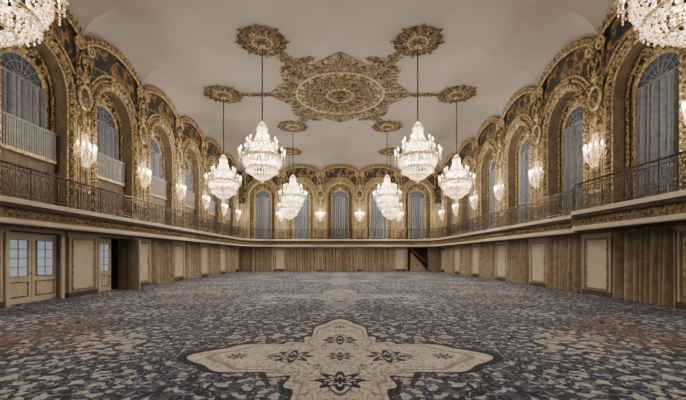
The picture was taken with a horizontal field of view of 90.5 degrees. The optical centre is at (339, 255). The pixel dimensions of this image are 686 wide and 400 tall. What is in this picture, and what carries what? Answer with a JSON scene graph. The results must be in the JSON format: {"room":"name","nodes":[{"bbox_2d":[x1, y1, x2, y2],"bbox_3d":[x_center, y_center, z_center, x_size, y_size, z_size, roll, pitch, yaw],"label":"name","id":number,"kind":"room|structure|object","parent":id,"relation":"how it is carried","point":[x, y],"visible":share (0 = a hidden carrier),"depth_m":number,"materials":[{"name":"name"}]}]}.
{"room":"event hall","nodes":[
{"label":"event hall","id":0,"kind":"room"},
{"bbox_2d":[0,5,239,300],"bbox_3d":[-11.100,-4.050,16.900,0.600,11.400,39.400,0,0,0],"label":"wall","id":1,"kind":"structure","parent":0,"point":[119,247],"depth_m":16.96,"materials":[{"name":"beige paint"}]},
{"bbox_2d":[0,225,3,307],"bbox_3d":[-10.740,0.340,10.000,0.120,2.620,1.640,0,0,0],"label":"trim","id":2,"kind":"structure","parent":1,"relation":"attached to","point":[1,227],"depth_m":10.73,"materials":[{"name":"beige paint"}]},
{"bbox_2d":[1,37,56,204],"bbox_3d":[-11.190,-4.700,12.100,0.420,5.900,2.220,0,0,0],"label":"window","id":3,"kind":"structure","parent":1,"relation":"in","point":[26,139],"depth_m":12.05,"materials":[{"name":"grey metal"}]},
{"bbox_2d":[4,226,64,306],"bbox_3d":[-10.885,0.340,12.100,0.290,2.620,2.340,0,0,0],"label":"door","id":4,"kind":"structure","parent":1,"relation":"in","point":[29,258],"depth_m":12.05,"materials":[{"name":"beige paint"}]},
{"bbox_2d":[0,0,85,208],"bbox_3d":[-10.954,-5.809,12.100,0.830,8.118,4.434,0,0,0],"label":"trim","id":5,"kind":"structure","parent":1,"relation":"attached to","point":[70,40],"depth_m":13.38,"materials":[{"name":"paint"}]},
{"bbox_2d":[66,231,97,297],"bbox_3d":[-10.740,0.340,14.200,0.120,2.620,1.640,0,0,0],"label":"trim","id":6,"kind":"structure","parent":1,"relation":"attached to","point":[81,247],"depth_m":14.09,"materials":[{"name":"beige paint"}]},
{"bbox_2d":[75,47,94,210],"bbox_3d":[-10.649,-5.260,14.200,0.301,6.980,1.085,0,0,0],"label":"trim","id":7,"kind":"structure","parent":1,"relation":"attached to","point":[84,95],"depth_m":14.13,"materials":[{"name":"paint"}]},
{"bbox_2d":[76,128,96,172],"bbox_3d":[-10.550,-4.400,14.200,0.500,1.900,1.047,0,0,0],"label":"wall sconce","id":8,"kind":"object","parent":1,"relation":"attached to","point":[84,163],"visible":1,"depth_m":14.14,"materials":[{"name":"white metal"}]},
{"bbox_2d":[97,96,124,216],"bbox_3d":[-11.190,-4.700,16.300,0.420,5.900,2.220,0,0,0],"label":"window","id":9,"kind":"structure","parent":1,"relation":"in","point":[110,171],"depth_m":16.38,"materials":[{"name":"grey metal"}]},
{"bbox_2d":[85,37,143,219],"bbox_3d":[-10.954,-5.809,16.300,0.830,8.118,4.434,0,0,0],"label":"trim","id":10,"kind":"structure","parent":1,"relation":"attached to","point":[102,55],"depth_m":16.22,"materials":[{"name":"paint"}]},
{"bbox_2d":[97,234,139,292],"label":"door","id":11,"kind":"structure","parent":1,"relation":"in","point":[104,268],"depth_m":16.13,"materials":[{"name":"beige paint"}]},
{"bbox_2d":[131,237,150,286],"bbox_3d":[-10.740,0.340,18.400,0.120,2.620,1.640,0,0,0],"label":"trim","id":12,"kind":"structure","parent":1,"relation":"attached to","point":[144,243],"depth_m":18.62,"materials":[{"name":"beige paint"}]},
{"bbox_2d":[137,95,149,220],"bbox_3d":[-10.649,-5.260,18.400,0.301,6.980,1.085,0,0,0],"label":"trim","id":13,"kind":"structure","parent":1,"relation":"attached to","point":[143,126],"depth_m":18.30,"materials":[{"name":"paint"}]},
{"bbox_2d":[138,158,151,191],"bbox_3d":[-10.550,-4.400,18.400,0.500,1.900,1.047,0,0,0],"label":"wall sconce","id":14,"kind":"object","parent":1,"relation":"attached to","point":[142,161],"visible":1,"depth_m":18.36,"materials":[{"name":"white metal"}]},
{"bbox_2d":[151,130,166,224],"bbox_3d":[-11.190,-4.700,20.500,0.420,5.900,2.220,0,0,0],"label":"window","id":15,"kind":"structure","parent":1,"relation":"in","point":[158,186],"depth_m":20.79,"materials":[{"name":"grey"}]},
{"bbox_2d":[143,86,180,226],"bbox_3d":[-10.954,-5.809,20.500,0.830,8.118,4.434,0,0,0],"label":"trim","id":16,"kind":"structure","parent":1,"relation":"attached to","point":[156,105],"depth_m":20.63,"materials":[{"name":"paint"}]},
{"bbox_2d":[150,239,173,284],"bbox_3d":[-10.633,0.330,20.500,0.334,2.640,2.400,0,0,0],"label":"curtain","id":17,"kind":"object","parent":1,"relation":"attached to","point":[161,251],"visible":0.99,"depth_m":20.27,"materials":[{"name":"brown fabric"}]},
{"bbox_2d":[173,241,184,281],"bbox_3d":[-10.740,0.340,22.600,0.120,2.620,1.640,0,0,0],"label":"wall panel","id":18,"kind":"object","parent":1,"relation":"attached to","point":[178,247],"depth_m":22.69,"materials":[{"name":"beige paint"}]},
{"bbox_2d":[176,124,183,227],"bbox_3d":[-10.649,-5.260,22.600,0.301,6.980,1.085,0,0,0],"label":"trim","id":19,"kind":"structure","parent":1,"relation":"attached to","point":[179,149],"depth_m":22.54,"materials":[{"name":"paint"}]},
{"bbox_2d":[177,177,185,202],"bbox_3d":[-10.550,-4.400,22.600,0.500,1.900,1.047,0,0,0],"label":"wall sconce","id":20,"kind":"object","parent":1,"relation":"attached to","point":[179,186],"visible":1,"depth_m":22.57,"materials":[{"name":"white glass"}]},
{"bbox_2d":[185,153,194,229],"bbox_3d":[-11.190,-4.700,24.700,0.420,5.900,2.220,0,0,0],"label":"window","id":21,"kind":"structure","parent":1,"relation":"in","point":[189,195],"depth_m":25.12,"materials":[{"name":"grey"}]},
{"bbox_2d":[180,117,205,230],"bbox_3d":[-10.954,-5.809,24.700,0.830,8.118,4.434,0,0,0],"label":"trim","id":22,"kind":"structure","parent":1,"relation":"attached to","point":[188,125],"depth_m":25.00,"materials":[{"name":"paint"}]},
{"bbox_2d":[185,242,200,279],"bbox_3d":[-10.633,0.330,24.700,0.334,2.640,2.400,0,0,0],"label":"curtain","id":23,"kind":"object","parent":1,"relation":"attached to","point":[192,250],"visible":0.99,"depth_m":24.52,"materials":[{"name":"brown fabric"}]},
{"bbox_2d":[200,243,208,276],"bbox_3d":[-10.740,0.340,26.800,0.120,2.620,1.640,0,0,0],"label":"wall panel","id":24,"kind":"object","parent":1,"relation":"attached to","point":[204,247],"depth_m":26.88,"materials":[{"name":"beige paint"}]},
{"bbox_2d":[202,145,207,231],"bbox_3d":[-10.649,-5.260,26.800,0.301,6.980,1.085,0,0,0],"label":"trim","id":25,"kind":"structure","parent":1,"relation":"attached to","point":[204,153],"depth_m":26.75,"materials":[{"name":"paint"}]},
{"bbox_2d":[203,189,209,211],"bbox_3d":[-10.550,-4.400,26.800,0.500,1.900,1.047,0,0,0],"label":"wall sconce","id":26,"kind":"object","parent":1,"relation":"attached to","point":[204,191],"visible":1,"depth_m":26.76,"materials":[{"name":"white glass"}]},
{"bbox_2d":[209,170,215,232],"bbox_3d":[-11.190,-4.700,28.900,0.420,5.900,2.220,0,0,0],"label":"window","id":27,"kind":"structure","parent":1,"relation":"in","point":[211,203],"depth_m":29.37,"materials":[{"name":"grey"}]},
{"bbox_2d":[205,138,222,234],"bbox_3d":[-10.954,-5.809,28.900,0.830,8.118,4.434,0,0,0],"label":"trim","id":28,"kind":"structure","parent":1,"relation":"attached to","point":[214,152],"depth_m":28.81,"materials":[{"name":"paint"}]},
{"bbox_2d":[208,244,220,275],"bbox_3d":[-10.633,0.330,28.900,0.334,2.640,2.400,0,0,0],"label":"curtain","id":29,"kind":"object","parent":1,"relation":"attached to","point":[214,267],"visible":0.98,"depth_m":28.90,"materials":[{"name":"brown fabric"}]},
{"bbox_2d":[220,245,225,273],"bbox_3d":[-10.740,0.340,31.000,0.120,2.620,1.640,0,0,0],"label":"wall panel","id":30,"kind":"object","parent":1,"relation":"attached to","point":[222,247],"depth_m":31.20,"materials":[{"name":"beige paint"}]},
{"bbox_2d":[226,186,230,235],"bbox_3d":[-11.190,-4.700,33.100,0.420,5.900,2.220,0,0,0],"label":"window","id":31,"kind":"structure","parent":1,"relation":"in","point":[228,209],"depth_m":33.58,"materials":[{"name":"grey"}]},
{"bbox_2d":[225,245,234,272],"bbox_3d":[-10.633,0.330,33.100,0.334,2.640,2.400,0,0,0],"label":"curtain","id":32,"kind":"object","parent":1,"relation":"attached to","point":[230,250],"visible":0.98,"depth_m":33.11,"materials":[{"name":"brown fabric"}]},
{"bbox_2d":[224,153,237,236],"bbox_3d":[-10.954,-5.809,33.100,0.830,8.118,4.434,0,0,0],"label":"trim","id":33,"kind":"structure","parent":1,"relation":"attached to","point":[231,163],"depth_m":34.31,"materials":[{"name":"paint"}]},
{"bbox_2d":[234,246,238,271],"bbox_3d":[-10.740,0.340,35.200,0.120,2.620,1.640,0,0,0],"label":"trim","id":34,"kind":"structure","parent":1,"relation":"attached to","point":[236,248],"depth_m":35.25,"materials":[{"name":"beige paint"}]},
{"bbox_2d":[240,171,439,270],"bbox_3d":[0.000,-4.050,36.900,21.600,11.400,0.600,0,0,0],"label":"wall","id":35,"kind":"structure","parent":0,"point":[431,255],"depth_m":36.60,"materials":[{"name":"gold paint"}]},
{"bbox_2d":[241,164,280,238],"bbox_3d":[-8.400,-5.809,36.754,4.434,8.118,0.830,0,0,0],"label":"trim","id":36,"kind":"structure","parent":35,"relation":"attached to","point":[248,178],"depth_m":36.52,"materials":[{"name":"paint"}]},
{"bbox_2d":[251,247,272,270],"bbox_3d":[-8.400,0.330,36.433,2.400,2.640,0.334,0,0,0],"label":"curtain","id":37,"kind":"object","parent":35,"relation":"attached to","point":[261,257],"visible":0.94,"depth_m":36.46,"materials":[{"name":"brown fabric"}]},
{"bbox_2d":[253,186,272,238],"bbox_3d":[-8.400,-4.700,37.021,2.220,5.900,0.356,0,0,0],"label":"window","id":38,"kind":"structure","parent":35,"relation":"in","point":[263,202],"depth_m":37.06,"materials":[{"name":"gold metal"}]},
{"bbox_2d":[274,247,286,270],"bbox_3d":[-6.300,0.340,36.540,1.640,2.620,0.120,0,0,0],"label":"trim","id":39,"kind":"structure","parent":35,"relation":"attached to","point":[278,251],"depth_m":36.51,"materials":[{"name":"beige paint"}]},
{"bbox_2d":[276,175,285,237],"bbox_3d":[-6.300,-5.260,36.450,1.085,6.980,0.301,0,0,0],"label":"trim","id":40,"kind":"structure","parent":35,"relation":"attached to","point":[281,188],"depth_m":36.45,"materials":[{"name":"paint"}]},
{"bbox_2d":[283,247,317,270],"bbox_3d":[-4.200,0.300,36.410,3.680,2.660,0.380,0,0,0],"label":"stage curtain","id":41,"kind":"object","parent":35,"relation":"hanging from","point":[298,258],"visible":0.85,"depth_m":36.38,"materials":[{"name":"brown fabric"}]},
{"bbox_2d":[281,164,320,237],"bbox_3d":[-4.200,-5.809,36.754,4.434,8.118,0.830,0,0,0],"label":"trim","id":42,"kind":"structure","parent":35,"relation":"attached to","point":[301,171],"depth_m":36.54,"materials":[{"name":"paint"}]},
{"bbox_2d":[291,187,311,237],"bbox_3d":[-4.200,-4.700,37.021,2.220,5.900,0.356,0,0,0],"label":"window","id":43,"kind":"structure","parent":35,"relation":"in","point":[303,219],"depth_m":37.07,"materials":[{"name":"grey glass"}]},
{"bbox_2d":[315,175,324,237],"bbox_3d":[-2.100,-5.260,36.450,1.085,6.980,0.301,0,0,0],"label":"trim","id":44,"kind":"structure","parent":35,"relation":"attached to","point":[320,194],"depth_m":36.44,"materials":[{"name":"paint"}]},
{"bbox_2d":[318,247,322,270],"bbox_3d":[-2.100,0.340,36.540,0.600,2.620,0.120,0,0,0],"label":"trim","id":45,"kind":"structure","parent":35,"relation":"attached to","point":[320,249],"depth_m":36.52,"materials":[{"name":"beige paint"}]},
{"bbox_2d":[320,164,359,237],"bbox_3d":[0.000,-5.809,36.754,4.434,8.118,0.830,0,0,0],"label":"trim","id":46,"kind":"structure","parent":35,"relation":"attached to","point":[349,173],"depth_m":36.53,"materials":[{"name":"paint"}]},
{"bbox_2d":[330,186,349,237],"bbox_3d":[0.000,-4.700,37.021,2.220,5.900,0.356,0,0,0],"label":"window","id":47,"kind":"structure","parent":35,"relation":"in","point":[339,202],"depth_m":37.03,"materials":[{"name":"gold metal"}]},
{"bbox_2d":[323,247,356,270],"bbox_3d":[0.000,0.300,36.410,3.680,2.660,0.380,0,0,0],"label":"stage curtain","id":48,"kind":"object","parent":35,"relation":"hanging from","point":[334,258],"visible":0.87,"depth_m":36.38,"materials":[{"name":"brown fabric"}]},
{"bbox_2d":[357,247,361,270],"bbox_3d":[2.100,0.340,36.540,0.600,2.620,0.120,0,0,0],"label":"trim","id":49,"kind":"structure","parent":35,"relation":"attached to","point":[359,249],"depth_m":36.52,"materials":[{"name":"beige paint"}]},
{"bbox_2d":[355,175,364,237],"bbox_3d":[2.100,-5.260,36.450,1.085,6.980,0.301,0,0,0],"label":"trim","id":50,"kind":"structure","parent":35,"relation":"attached to","point":[359,194],"depth_m":36.44,"materials":[{"name":"paint"}]},
{"bbox_2d":[368,187,388,237],"bbox_3d":[4.200,-4.700,37.021,2.220,5.900,0.356,0,0,0],"label":"window","id":51,"kind":"structure","parent":35,"relation":"in","point":[376,219],"depth_m":37.06,"materials":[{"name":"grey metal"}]},
{"bbox_2d":[360,164,398,237],"bbox_3d":[4.200,-5.809,36.754,4.434,8.118,0.830,0,0,0],"label":"trim","id":52,"kind":"structure","parent":35,"relation":"attached to","point":[379,171],"depth_m":36.54,"materials":[{"name":"paint"}]},
{"bbox_2d":[362,247,396,270],"bbox_3d":[4.200,0.300,36.410,3.680,2.660,0.380,0,0,0],"label":"stage curtain","id":53,"kind":"object","parent":35,"relation":"hanging from","point":[373,258],"visible":0.84,"depth_m":36.39,"materials":[{"name":"beige fabric"}]},
{"bbox_2d":[392,247,405,270],"bbox_3d":[6.300,0.340,36.540,1.640,2.620,0.120,0,0,0],"label":"trim","id":54,"kind":"structure","parent":35,"relation":"attached to","point":[400,251],"depth_m":36.51,"materials":[{"name":"beige paint"}]},
{"bbox_2d":[394,175,403,237],"bbox_3d":[6.300,-5.260,36.450,1.085,6.980,0.301,0,0,0],"label":"trim","id":55,"kind":"structure","parent":35,"relation":"attached to","point":[398,188],"depth_m":36.44,"materials":[{"name":"paint"}]},
{"bbox_2d":[407,186,426,238],"bbox_3d":[8.400,-4.700,37.021,2.220,5.900,0.356,0,0,0],"label":"window","id":56,"kind":"structure","parent":35,"relation":"in","point":[416,202],"depth_m":37.03,"materials":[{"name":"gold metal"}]},
{"bbox_2d":[398,164,438,238],"bbox_3d":[8.400,-5.809,36.754,4.434,8.118,0.830,0,0,0],"label":"trim","id":57,"kind":"structure","parent":35,"relation":"attached to","point":[431,178],"depth_m":36.52,"materials":[{"name":"paint"}]},
{"bbox_2d":[65,0,616,171],"bbox_3d":[0.000,-9.675,16.900,22.200,1.750,40.000,0,0,0],"label":"ceiling","id":58,"kind":"structure","parent":0,"point":[179,48],"depth_m":17.29,"materials":[{"name":"paint"}]},
{"bbox_2d":[0,0,68,47],"bbox_3d":[-6.050,-6.930,5.750,2.300,6.840,2.248,0,0,0],"label":"crystal chandelier","id":59,"kind":"object","parent":58,"relation":"hanging from","point":[36,14],"visible":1,"depth_m":6.20,"materials":[{"name":"clear glass"}]},
{"bbox_2d":[203,84,242,103],"bbox_3d":[-7.450,-10.217,21.750,2.700,0.295,2.700,0,0,0],"label":"rosette","id":60,"kind":"object","parent":58,"relation":"attached to","point":[215,93],"depth_m":21.57,"materials":[{"name":"gold metal"}]},
{"bbox_2d":[204,96,241,200],"bbox_3d":[-7.450,-6.930,21.750,2.300,6.840,2.248,0,0,0],"label":"crystal chandelier","id":61,"kind":"object","parent":58,"relation":"hanging from","point":[214,189],"visible":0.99,"depth_m":21.51,"materials":[{"name":"clear glass"}]},
{"bbox_2d":[235,23,288,57],"bbox_3d":[-3.750,-10.217,16.400,2.700,0.295,2.700,0,0,0],"label":"rosette","id":62,"kind":"object","parent":58,"relation":"attached to","point":[250,38],"depth_m":16.21,"materials":[{"name":"gold metal"}]},
{"bbox_2d":[238,44,285,182],"bbox_3d":[-3.750,-6.930,16.400,2.300,6.840,2.248,0,0,0],"label":"crystal chandelier","id":63,"kind":"object","parent":58,"relation":"hanging from","point":[247,162],"visible":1,"depth_m":16.17,"materials":[{"name":"clear glass"}]},
{"bbox_2d":[278,191,300,219],"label":"crystal chandelier","id":64,"kind":"object","parent":58,"relation":"hanging from","point":[283,209],"depth_m":33.22,"materials":[{"name":"clear glass"}]},
{"bbox_2d":[277,147,302,155],"bbox_3d":[-5.000,-10.217,33.600,2.700,0.295,2.700,0,0,0],"label":"rosette","id":65,"kind":"object","parent":58,"relation":"attached to","point":[287,150],"depth_m":33.37,"materials":[{"name":"gold metal"}]},
{"bbox_2d":[276,120,309,132],"bbox_3d":[-3.750,-10.217,27.100,2.700,0.295,2.700,0,0,0],"label":"rosette","id":66,"kind":"object","parent":58,"relation":"attached to","point":[286,125],"depth_m":26.90,"materials":[{"name":"gold metal"}]},
{"bbox_2d":[279,128,306,211],"bbox_3d":[-3.750,-6.930,27.100,2.300,6.840,2.248,0,0,0],"label":"crystal chandelier","id":67,"kind":"object","parent":58,"relation":"hanging from","point":[293,184],"visible":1,"depth_m":26.84,"materials":[{"name":"clear glass"}]},
{"bbox_2d":[240,52,439,122],"bbox_3d":[0.000,-10.120,21.750,12.950,0.540,9.074,0,0,0],"label":"ceiling medallion","id":68,"kind":"object","parent":58,"relation":"attached to","point":[339,92],"depth_m":20.91,"materials":[{"name":"gold metal"}]},
{"bbox_2d":[373,128,400,211],"bbox_3d":[3.750,-6.930,27.100,2.300,6.840,2.248,0,0,0],"label":"crystal chandelier","id":69,"kind":"object","parent":58,"relation":"hanging from","point":[387,183],"visible":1,"depth_m":26.84,"materials":[{"name":"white glass"}]},
{"bbox_2d":[370,120,403,132],"bbox_3d":[3.750,-10.217,27.100,2.700,0.295,2.700,0,0,0],"label":"rosette","id":70,"kind":"object","parent":58,"relation":"attached to","point":[392,125],"depth_m":26.90,"materials":[{"name":"gold metal"}]},
{"bbox_2d":[377,147,402,155],"bbox_3d":[5.000,-10.217,33.600,2.700,0.295,2.700,0,0,0],"label":"rosette","id":71,"kind":"object","parent":58,"relation":"attached to","point":[390,150],"depth_m":33.37,"materials":[{"name":"gold metal"}]},
{"bbox_2d":[379,191,401,219],"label":"crystal chandelier","id":72,"kind":"object","parent":58,"relation":"hanging from","point":[396,209],"depth_m":33.21,"materials":[{"name":"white glass"}]},
{"bbox_2d":[394,44,441,182],"bbox_3d":[3.750,-6.930,16.400,2.300,6.840,2.248,0,0,0],"label":"crystal chandelier","id":73,"kind":"object","parent":58,"relation":"hanging from","point":[434,160],"visible":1,"depth_m":16.17,"materials":[{"name":"clear glass"}]},
{"bbox_2d":[391,23,444,57],"bbox_3d":[3.750,-10.217,16.400,2.700,0.295,2.700,0,0,0],"label":"rosette","id":74,"kind":"object","parent":58,"relation":"attached to","point":[429,38],"depth_m":16.21,"materials":[{"name":"gold metal"}]},
{"bbox_2d":[438,96,475,200],"bbox_3d":[7.450,-6.930,21.750,2.300,6.840,2.248,0,0,0],"label":"crystal chandelier","id":75,"kind":"object","parent":58,"relation":"hanging from","point":[465,189],"visible":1,"depth_m":21.51,"materials":[{"name":"clear glass"}]},
{"bbox_2d":[437,84,476,103],"bbox_3d":[7.450,-10.217,21.750,2.700,0.295,2.700,0,0,0],"label":"rosette","id":76,"kind":"object","parent":58,"relation":"attached to","point":[464,93],"depth_m":21.57,"materials":[{"name":"gold metal"}]},
{"bbox_2d":[614,0,685,47],"bbox_3d":[6.100,-6.930,5.750,2.300,6.840,2.248,0,0,0],"label":"crystal chandelier","id":77,"kind":"object","parent":58,"relation":"hanging from","point":[647,13],"visible":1,"depth_m":6.21,"materials":[{"name":"clear glass"}]},
{"bbox_2d":[0,271,685,399],"bbox_3d":[0.000,1.710,16.900,23.600,0.120,41.400,0,0,0],"label":"floor","id":78,"kind":"structure","parent":0,"point":[241,335],"depth_m":6.56,"materials":[{"name":"carpet"}]},
{"bbox_2d":[410,250,426,270],"bbox_3d":[8.498,0.441,36.866,1.834,2.419,0.468,0,0,0],"label":"staircase","id":79,"kind":"structure","parent":78,"relation":"on","point":[415,265],"depth_m":36.65,"materials":[{"name":"beige paint"}]},
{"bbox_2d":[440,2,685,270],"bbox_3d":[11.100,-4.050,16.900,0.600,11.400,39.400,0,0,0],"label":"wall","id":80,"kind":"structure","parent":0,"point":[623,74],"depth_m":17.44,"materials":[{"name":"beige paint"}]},
{"bbox_2d":[441,246,445,271],"bbox_3d":[10.740,0.340,35.200,0.120,2.620,1.640,0,0,0],"label":"trim","id":81,"kind":"structure","parent":80,"relation":"attached to","point":[442,248],"depth_m":35.25,"materials":[{"name":"beige paint"}]},
{"bbox_2d":[442,153,455,236],"bbox_3d":[10.954,-5.809,33.100,0.830,8.118,4.434,0,0,0],"label":"trim","id":82,"kind":"structure","parent":80,"relation":"attached to","point":[448,163],"depth_m":34.31,"materials":[{"name":"paint"}]},
{"bbox_2d":[445,245,454,272],"bbox_3d":[10.633,0.330,33.100,0.334,2.640,2.400,0,0,0],"label":"curtain","id":83,"kind":"object","parent":80,"relation":"attached to","point":[449,250],"visible":0.98,"depth_m":33.01,"materials":[{"name":"brown fabric"}]},
{"bbox_2d":[454,245,459,273],"bbox_3d":[10.740,0.340,31.000,0.120,2.620,1.640,0,0,0],"label":"trim","id":84,"kind":"structure","parent":80,"relation":"attached to","point":[457,247],"depth_m":31.20,"materials":[{"name":"beige paint"}]},
{"bbox_2d":[459,244,471,275],"bbox_3d":[10.633,0.330,28.900,0.334,2.640,2.400,0,0,0],"label":"curtain","id":85,"kind":"object","parent":80,"relation":"attached to","point":[465,267],"visible":0.98,"depth_m":28.80,"materials":[{"name":"brown fabric"}]},
{"bbox_2d":[457,138,474,234],"bbox_3d":[10.954,-5.809,28.900,0.830,8.118,4.434,0,0,0],"label":"trim","id":86,"kind":"structure","parent":80,"relation":"attached to","point":[466,148],"depth_m":29.13,"materials":[{"name":"paint"}]},
{"bbox_2d":[468,170,470,232],"bbox_3d":[11.222,-4.700,28.900,0.356,5.900,2.220,0,0,0],"label":"window","id":87,"kind":"structure","parent":80,"relation":"in","point":[469,192],"depth_m":29.30,"materials":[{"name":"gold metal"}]},
{"bbox_2d":[470,189,476,211],"bbox_3d":[10.550,-4.400,26.800,0.500,1.900,1.047,0,0,0],"label":"wall sconce","id":88,"kind":"object","parent":80,"relation":"attached to","point":[475,191],"visible":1,"depth_m":26.76,"materials":[{"name":"white glass"}]},
{"bbox_2d":[472,145,477,231],"bbox_3d":[10.649,-5.260,26.800,0.301,6.980,1.085,0,0,0],"label":"trim","id":89,"kind":"structure","parent":80,"relation":"attached to","point":[475,153],"depth_m":26.75,"materials":[{"name":"paint"}]},
{"bbox_2d":[471,243,479,276],"bbox_3d":[10.740,0.340,26.800,0.120,2.620,1.640,0,0,0],"label":"trim","id":90,"kind":"structure","parent":80,"relation":"attached to","point":[475,247],"depth_m":26.88,"materials":[{"name":"beige paint"}]},
{"bbox_2d":[474,117,499,230],"bbox_3d":[10.954,-5.809,24.700,0.830,8.118,4.434,0,0,0],"label":"trim","id":91,"kind":"structure","parent":80,"relation":"attached to","point":[482,143],"depth_m":25.21,"materials":[{"name":"paint"}]},
{"bbox_2d":[479,242,494,279],"bbox_3d":[10.633,0.330,24.700,0.334,2.640,2.400,0,0,0],"label":"curtain","id":92,"kind":"object","parent":80,"relation":"attached to","point":[487,250],"visible":0.99,"depth_m":24.59,"materials":[{"name":"brown fabric"}]},
{"bbox_2d":[489,153,494,228],"bbox_3d":[11.222,-4.700,24.700,0.356,5.900,2.220,0,0,0],"label":"window","id":93,"kind":"structure","parent":80,"relation":"in","point":[492,161],"depth_m":25.09,"materials":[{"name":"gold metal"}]},
{"bbox_2d":[494,177,502,202],"bbox_3d":[10.550,-4.400,22.600,0.500,1.900,1.047,0,0,0],"label":"wall sconce","id":94,"kind":"object","parent":80,"relation":"attached to","point":[500,186],"visible":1,"depth_m":22.57,"materials":[{"name":"white glass"}]},
{"bbox_2d":[496,124,503,226],"bbox_3d":[10.649,-5.260,22.600,0.301,6.980,1.085,0,0,0],"label":"trim","id":95,"kind":"structure","parent":80,"relation":"attached to","point":[499,150],"depth_m":22.53,"materials":[{"name":"paint"}]},
{"bbox_2d":[495,241,506,281],"bbox_3d":[10.740,0.340,22.600,0.120,2.620,1.640,0,0,0],"label":"trim","id":96,"kind":"structure","parent":80,"relation":"attached to","point":[500,247],"depth_m":22.69,"materials":[{"name":"beige paint"}]},
{"bbox_2d":[499,86,536,226],"bbox_3d":[10.954,-5.809,20.500,0.830,8.118,4.434,0,0,0],"label":"trim","id":97,"kind":"structure","parent":80,"relation":"attached to","point":[510,120],"depth_m":20.81,"materials":[{"name":"paint"}]},
{"bbox_2d":[506,239,529,284],"bbox_3d":[10.633,0.330,20.500,0.334,2.640,2.400,0,0,0],"label":"curtain","id":98,"kind":"object","parent":80,"relation":"attached to","point":[518,251],"visible":0.99,"depth_m":20.20,"materials":[{"name":"brown fabric"}]},
{"bbox_2d":[518,130,528,223],"bbox_3d":[11.222,-4.700,20.500,0.356,5.900,2.220,0,0,0],"label":"window","id":99,"kind":"structure","parent":80,"relation":"in","point":[523,154],"depth_m":20.72,"materials":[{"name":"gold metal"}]},
{"bbox_2d":[528,158,541,191],"bbox_3d":[10.550,-4.400,18.400,0.500,1.900,1.047,0,0,0],"label":"wall sconce","id":100,"kind":"object","parent":80,"relation":"attached to","point":[537,161],"visible":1,"depth_m":18.36,"materials":[{"name":"white glass"}]},
{"bbox_2d":[530,95,542,220],"bbox_3d":[10.649,-5.260,18.400,0.301,6.980,1.085,0,0,0],"label":"trim","id":101,"kind":"structure","parent":80,"relation":"attached to","point":[536,126],"depth_m":18.31,"materials":[{"name":"paint"}]},
{"bbox_2d":[529,237,547,287],"bbox_3d":[10.740,0.340,18.400,0.120,2.620,1.640,0,0,0],"label":"wall panel","id":102,"kind":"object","parent":80,"relation":"attached to","point":[538,246],"depth_m":18.34,"materials":[{"name":"beige paint"}]},
{"bbox_2d":[546,234,582,292],"bbox_3d":[10.633,0.330,16.300,0.334,2.640,2.400,0,0,0],"label":"curtain","id":103,"kind":"object","parent":80,"relation":"attached to","point":[565,252],"visible":0.99,"depth_m":16.00,"materials":[{"name":"brown fabric"}]},
{"bbox_2d":[536,37,594,219],"bbox_3d":[10.954,-5.809,16.300,0.830,8.118,4.434,0,0,0],"label":"trim","id":104,"kind":"structure","parent":80,"relation":"attached to","point":[577,55],"depth_m":16.31,"materials":[{"name":"paint"}]},
{"bbox_2d":[561,96,582,215],"bbox_3d":[11.222,-4.700,16.300,0.356,5.900,2.220,0,0,0],"label":"window","id":105,"kind":"structure","parent":80,"relation":"in","point":[572,125],"depth_m":16.35,"materials":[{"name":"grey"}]},
{"bbox_2d":[583,128,603,172],"bbox_3d":[10.550,-4.400,14.200,0.500,1.900,1.047,0,0,0],"label":"wall sconce","id":106,"kind":"object","parent":80,"relation":"attached to","point":[596,136],"visible":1,"depth_m":14.15,"materials":[{"name":"glass"}]},
{"bbox_2d":[585,47,604,207],"bbox_3d":[10.649,-5.260,14.200,0.301,6.980,1.085,0,0,0],"label":"trim","id":107,"kind":"structure","parent":80,"relation":"attached to","point":[595,97],"depth_m":14.13,"materials":[{"name":"paint"}]},
{"bbox_2d":[582,231,613,297],"bbox_3d":[10.740,0.340,14.200,0.120,2.620,1.640,0,0,0],"label":"wall panel","id":108,"kind":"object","parent":80,"relation":"attached to","point":[597,247],"depth_m":14.09,"materials":[{"name":"beige paint"}]},
{"bbox_2d":[594,0,685,204],"bbox_3d":[10.954,-5.809,12.100,0.830,8.118,4.434,0,0,0],"label":"trim","id":109,"kind":"structure","parent":80,"relation":"attached to","point":[609,40],"depth_m":13.29,"materials":[{"name":"paint"}]},
{"bbox_2d":[612,225,676,306],"bbox_3d":[10.633,0.330,12.100,0.334,2.640,2.400,0,0,0],"label":"curtain","id":110,"kind":"object","parent":80,"relation":"attached to","point":[644,259],"visible":1,"depth_m":11.78,"materials":[{"name":"brown fabric"}]},
{"bbox_2d":[632,42,678,199],"bbox_3d":[11.222,-4.700,12.100,0.356,5.900,2.220,0,0,0],"label":"window","id":111,"kind":"structure","parent":80,"relation":"in","point":[655,90],"depth_m":12.06,"materials":[{"name":"grey metal"}]},
{"bbox_2d":[676,225,685,308],"bbox_3d":[10.740,0.340,10.000,0.120,2.620,1.640,0,0,0],"label":"trim","id":112,"kind":"structure","parent":80,"relation":"attached to","point":[681,229],"depth_m":10.68,"materials":[{"name":"beige paint"}]},
{"bbox_3d":[0.000,-4.050,-3.100,21.600,11.400,0.600,0,0,0],"label":"wall","id":113,"kind":"structure","parent":0,"visible":0},
{"bbox_2d":[0,189,685,246],"bbox_3d":[0.000,-1.365,16.873,21.590,0.790,39.444,0,0,0],"label":"balcony","id":114,"kind":"object","parent":113,"relation":"attached to","point":[666,208],"visible":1,"depth_m":13.84,"materials":[{"name":"paint"}]},
{"bbox_2d":[0,150,685,238],"bbox_3d":[0.000,-2.285,16.444,19.807,1.050,38.519,0,0,0],"label":"balcony railing","id":115,"kind":"object","parent":114,"relation":"on","point":[213,225],"visible":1,"depth_m":14.12,"materials":[{"name":"metal"}]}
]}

